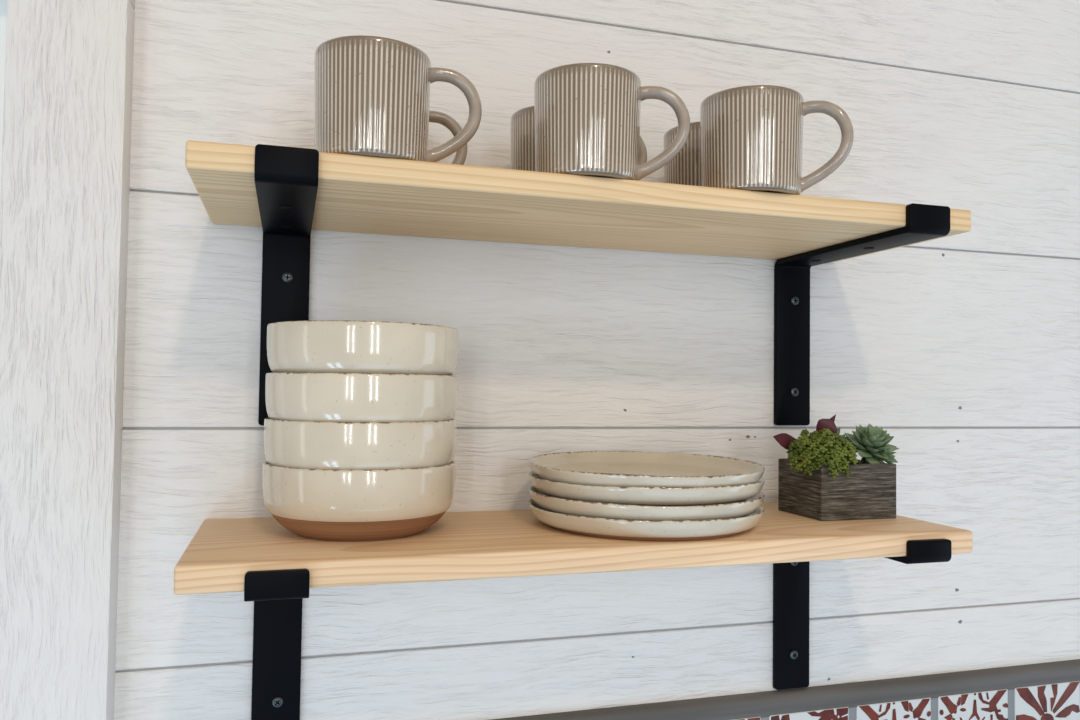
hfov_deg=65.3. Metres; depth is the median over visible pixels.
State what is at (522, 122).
mug
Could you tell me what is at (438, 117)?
mug
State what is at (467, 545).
wall shelf
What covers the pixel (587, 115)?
mug
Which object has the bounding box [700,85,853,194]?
mug
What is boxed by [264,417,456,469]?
bowl
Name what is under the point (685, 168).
mug
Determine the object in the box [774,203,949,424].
shelf bracket
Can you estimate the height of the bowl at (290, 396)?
0.055 m
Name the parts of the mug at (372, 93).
handle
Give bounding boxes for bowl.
[262,460,455,541]
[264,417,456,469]
[265,372,457,421]
[267,320,458,374]
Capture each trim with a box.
[0,0,134,719]
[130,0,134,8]
[491,659,1079,719]
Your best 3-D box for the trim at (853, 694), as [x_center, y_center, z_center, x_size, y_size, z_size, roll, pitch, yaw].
[0.480,0.357,0.933,1.731,0.024,0.010,1,-2,-17]
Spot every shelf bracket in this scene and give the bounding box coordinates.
[244,569,309,719]
[254,144,318,424]
[773,539,951,689]
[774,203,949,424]
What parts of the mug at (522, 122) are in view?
handle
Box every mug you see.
[314,35,481,161]
[429,110,466,164]
[510,106,646,170]
[534,63,689,180]
[663,121,700,185]
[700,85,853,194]
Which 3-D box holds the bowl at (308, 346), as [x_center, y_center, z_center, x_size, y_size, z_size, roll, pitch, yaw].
[-0.140,0.002,0.674,0.150,0.055,0.150,0,-2,30]
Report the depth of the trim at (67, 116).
0.66 m
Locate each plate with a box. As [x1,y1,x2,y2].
[528,471,764,505]
[528,486,764,519]
[528,498,764,540]
[529,451,764,486]
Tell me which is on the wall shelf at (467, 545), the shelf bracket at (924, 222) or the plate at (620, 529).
the plate at (620, 529)
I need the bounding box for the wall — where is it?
[114,0,1079,719]
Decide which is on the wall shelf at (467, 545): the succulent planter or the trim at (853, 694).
the succulent planter
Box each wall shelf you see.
[174,502,971,594]
[185,140,970,262]
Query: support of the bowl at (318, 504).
on the wall shelf at (467, 545)
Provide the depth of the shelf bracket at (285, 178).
0.72 m
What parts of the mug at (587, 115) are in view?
handle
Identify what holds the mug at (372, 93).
on the wall shelf at (356, 193)
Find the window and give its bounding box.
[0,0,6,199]
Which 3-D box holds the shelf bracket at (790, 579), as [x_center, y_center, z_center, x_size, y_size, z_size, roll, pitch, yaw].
[0.288,0.243,0.779,0.040,0.186,0.202,1,-2,-17]
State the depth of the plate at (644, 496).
0.64 m
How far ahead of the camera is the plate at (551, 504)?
0.64 m
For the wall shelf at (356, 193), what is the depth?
0.66 m
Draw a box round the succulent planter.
[773,414,898,520]
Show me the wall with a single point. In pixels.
(964, 348)
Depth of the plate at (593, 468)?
0.75 m
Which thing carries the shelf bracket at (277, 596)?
attached to the wall
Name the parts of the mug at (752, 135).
handle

